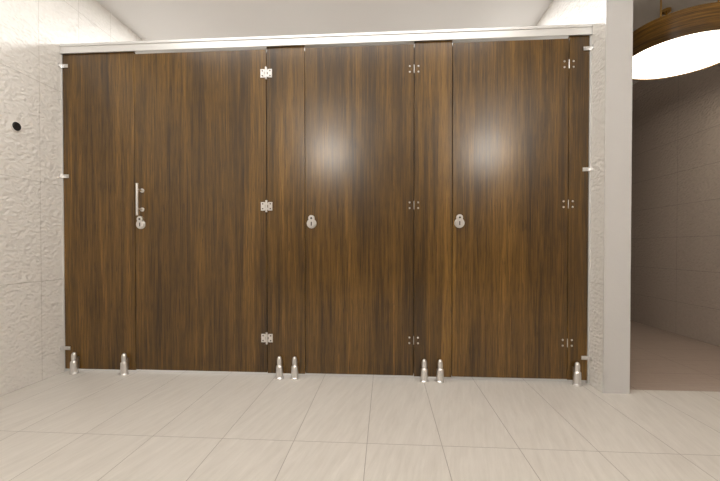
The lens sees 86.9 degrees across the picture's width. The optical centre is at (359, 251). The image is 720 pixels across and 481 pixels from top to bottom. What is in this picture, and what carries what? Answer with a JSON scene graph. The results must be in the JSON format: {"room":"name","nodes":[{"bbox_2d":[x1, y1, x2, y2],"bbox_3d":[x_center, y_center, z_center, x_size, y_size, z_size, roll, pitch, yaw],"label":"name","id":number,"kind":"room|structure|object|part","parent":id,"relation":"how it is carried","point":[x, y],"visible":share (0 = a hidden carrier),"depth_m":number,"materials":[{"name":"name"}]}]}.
{"room":"public restroom","nodes":[
{"label":"public restroom","id":0,"kind":"room"},
{"bbox_2d":[0,0,142,395],"bbox_3d":[-1.937,-0.524,3.251,0.150,2.580,10.800,0,1,4],"label":"wall","id":1,"kind":"structure","parent":0,"point":[32,32],"depth_m":2.25,"materials":[{"name":"beige tile"}]},
{"bbox_2d":[11,121,20,131],"bbox_3d":[-1.930,-0.705,2.135,0.012,0.058,0.058,0,1,4],"label":"wall sensor","id":2,"kind":"object","parent":1,"relation":"attached to","point":[15,125],"visible":1,"depth_m":2.13,"materials":[{"name":"black plastic"}]},
{"bbox_2d":[61,54,67,371],"bbox_3d":[-1.912,-0.246,2.459,0.005,2.043,0.026,0,1,4],"label":"trim","id":3,"kind":"structure","parent":1,"relation":"attached to","point":[65,369],"depth_m":2.45,"materials":[{"name":"silver metal"}]},
{"bbox_2d":[0,320,719,480],"bbox_3d":[0.520,0.828,3.103,5.075,0.120,11.100,0,1,4],"label":"floor","id":4,"kind":"structure","parent":0,"point":[89,424],"depth_m":1.72,"materials":[{"name":"tile"}]},
{"bbox_2d":[62,46,581,386],"bbox_3d":[-0.307,-0.245,2.330,3.213,2.045,0.082,0,1,4],"label":"partition","id":5,"kind":"structure","parent":4,"relation":"on","point":[99,112],"depth_m":2.43,"materials":[{"name":"brown wood"}]},
{"bbox_2d":[58,63,67,67],"bbox_3d":[-1.892,-1.189,2.420,0.048,0.022,0.026,0,1,4],"label":"wall bracket","id":6,"kind":"object","parent":5,"relation":"attached to","point":[59,64],"visible":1,"depth_m":2.43,"materials":[{"name":"silver metal"}]},
{"bbox_2d":[59,174,68,177],"bbox_3d":[-1.892,-0.486,2.429,0.048,0.022,0.026,0,1,4],"label":"wall bracket","id":7,"kind":"object","parent":5,"relation":"attached to","point":[60,175],"visible":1,"depth_m":2.44,"materials":[{"name":"silver metal"}]},
{"bbox_2d":[60,346,70,350],"bbox_3d":[-1.892,0.621,2.442,0.048,0.022,0.026,0,1,4],"label":"wall bracket","id":8,"kind":"object","parent":5,"relation":"attached to","point":[63,347],"visible":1,"depth_m":2.45,"materials":[{"name":"silver metal"}]},
{"bbox_3d":[-1.671,-0.256,2.444,0.476,2.025,0.020,0,1,4],"label":"panel","id":9,"kind":"part","parent":5,"relation":"part of","materials":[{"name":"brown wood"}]},
{"bbox_2d":[134,49,267,371],"bbox_3d":[-1.005,-0.250,2.400,0.852,2.006,0.020,0,1,4],"label":"door leaf","id":10,"kind":"structure","parent":5,"relation":"in","point":[201,117],"depth_m":2.39,"materials":[{"name":"brown wood"}]},
{"bbox_2d":[135,183,144,214],"bbox_3d":[-1.383,-0.328,2.386,0.026,0.200,0.056,0,1,4],"label":"door handle","id":11,"kind":"object","parent":10,"relation":"attached to","point":[137,189],"depth_m":2.36,"materials":[{"name":"silver metal"}]},
{"bbox_2d":[136,216,145,228],"bbox_3d":[-1.392,-0.186,2.406,0.060,0.081,0.020,0,1,4],"label":"lock","id":12,"kind":"object","parent":10,"relation":"attached to","point":[140,223],"visible":1,"depth_m":2.40,"materials":[{"name":"silver metal"}]},
{"bbox_2d":[260,46,305,373],"bbox_3d":[-0.478,-0.255,2.357,0.275,2.025,0.035,0,1,4],"label":"pilaster","id":13,"kind":"object","parent":5,"relation":"attached to","point":[286,282],"depth_m":2.35,"materials":[{"name":"brown wood"}]},
{"bbox_3d":[-0.580,-1.103,2.343,0.072,0.074,0.014,0,1,4],"label":"hinge","id":14,"kind":"part","parent":13,"relation":"part of","materials":[{"name":"silver metal"}]},
{"bbox_3d":[-0.580,-0.283,2.353,0.072,0.074,0.014,0,1,4],"label":"hinge","id":15,"kind":"part","parent":13,"relation":"part of","materials":[{"name":"silver metal"}]},
{"bbox_3d":[-0.580,0.537,2.363,0.072,0.074,0.014,0,1,4],"label":"hinge","id":16,"kind":"part","parent":13,"relation":"part of","materials":[{"name":"silver metal"}]},
{"bbox_2d":[59,24,592,53],"bbox_3d":[-0.281,-1.294,2.335,3.273,0.060,0.050,0,1,4],"label":"rail","id":17,"kind":"object","parent":5,"relation":"on","point":[548,31],"visible":0.91,"depth_m":2.31,"materials":[{"name":"silver metal"}]},
{"bbox_2d":[305,44,413,375],"bbox_3d":[-0.006,-0.249,2.333,0.664,2.006,0.020,0,1,4],"label":"door leaf","id":18,"kind":"structure","parent":5,"relation":"in","point":[359,100],"depth_m":2.32,"materials":[{"name":"brown wood"}]},
{"bbox_2d":[307,215,316,227],"bbox_3d":[-0.298,-0.185,2.333,0.060,0.081,0.020,0,1,4],"label":"lock","id":19,"kind":"object","parent":18,"relation":"attached to","point":[311,223],"visible":1,"depth_m":2.33,"materials":[{"name":"silver metal"}]},
{"bbox_2d":[414,40,451,376],"bbox_3d":[0.441,-0.255,2.303,0.226,2.025,0.020,0,1,4],"label":"pilaster","id":20,"kind":"object","parent":5,"relation":"attached to","point":[433,82],"visible":1,"depth_m":2.29,"materials":[{"name":"brown wood"}]},
{"bbox_2d":[452,39,568,378],"bbox_3d":[0.892,-0.249,2.273,0.670,2.006,0.020,0,1,4],"label":"door leaf","id":21,"kind":"structure","parent":5,"relation":"in","point":[510,98],"depth_m":2.26,"materials":[{"name":"brown wood"}]},
{"bbox_2d":[454,214,464,227],"bbox_3d":[0.596,-0.184,2.273,0.060,0.081,0.020,0,1,4],"label":"lock","id":22,"kind":"object","parent":21,"relation":"attached to","point":[459,222],"visible":1,"depth_m":2.27,"materials":[{"name":"silver metal"}]},
{"bbox_2d":[567,35,588,379],"bbox_3d":[1.285,-0.254,2.246,0.112,2.025,0.020,0,1,4],"label":"pilaster","id":23,"kind":"object","parent":5,"relation":"attached to","point":[578,97],"visible":0.96,"depth_m":2.24,"materials":[{"name":"brown wood"}]},
{"bbox_2d":[581,356,591,360],"bbox_3d":[1.327,0.624,2.227,0.048,0.022,0.026,0,1,4],"label":"wall bracket","id":24,"kind":"object","parent":5,"relation":"attached to","point":[582,357],"visible":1,"depth_m":2.23,"materials":[{"name":"silver metal"}]},
{"bbox_2d":[583,167,592,170],"bbox_3d":[1.327,-0.483,2.213,0.048,0.022,0.026,0,1,4],"label":"wall bracket","id":25,"kind":"object","parent":5,"relation":"attached to","point":[584,168],"visible":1,"depth_m":2.22,"materials":[{"name":"silver metal"}]},
{"bbox_2d":[583,44,593,50],"bbox_3d":[1.327,-1.186,2.205,0.048,0.022,0.026,0,1,4],"label":"wall bracket","id":26,"kind":"object","parent":5,"relation":"attached to","point":[585,48],"visible":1,"depth_m":2.21,"materials":[{"name":"silver metal"}]},
{"bbox_2d":[96,0,719,84],"bbox_3d":[0.520,-1.872,3.070,5.075,0.120,11.100,0,1,4],"label":"ceiling","id":27,"kind":"structure","parent":0,"point":[149,20],"depth_m":2.90,"materials":[{"name":"white paint"}]},
{"bbox_2d":[632,0,719,80],"bbox_3d":[2.244,-1.581,2.657,0.720,0.450,0.720,0,1,4],"label":"pendant lamp","id":28,"kind":"object","parent":27,"relation":"hanging from","point":[685,41],"visible":0.88,"depth_m":2.53,"materials":[{"name":"brown wood"}]},
{"bbox_2d":[632,30,719,78],"bbox_3d":[2.244,-1.363,2.659,0.692,0.015,0.692,0,1,4],"label":"diffuser","id":29,"kind":"object","parent":28,"relation":"attached to","point":[683,52],"depth_m":2.62,"materials":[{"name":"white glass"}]},
{"bbox_2d":[536,0,632,393],"bbox_3d":[1.625,-0.548,5.244,0.141,2.580,6.345,0,1,4],"label":"wall","id":30,"kind":"structure","parent":0,"point":[619,29],"depth_m":2.09,"materials":[{"name":"beige tile"}]},
{"bbox_2d":[585,35,591,383],"bbox_3d":[1.348,-0.243,2.241,0.010,2.043,0.026,0,1,4],"label":"trim","id":31,"kind":"structure","parent":30,"relation":"attached to","point":[590,36],"depth_m":2.23,"materials":[{"name":"silver metal"}]},
{"bbox_2d":[603,0,606,392],"bbox_3d":[1.342,-0.509,2.082,0.003,2.580,0.004,0,1,4],"label":"trim","id":32,"kind":"structure","parent":30,"relation":"attached to","point":[606,0],"depth_m":2.08,"materials":[{"name":"silver metal"}]},
{"bbox_2d":[630,64,719,346],"bbox_3d":[2.977,-0.520,2.921,0.150,2.580,10.800,0,1,4],"label":"wall","id":33,"kind":"structure","parent":0,"point":[675,187],"depth_m":3.51,"materials":[{"name":"beige tile"}]}
]}

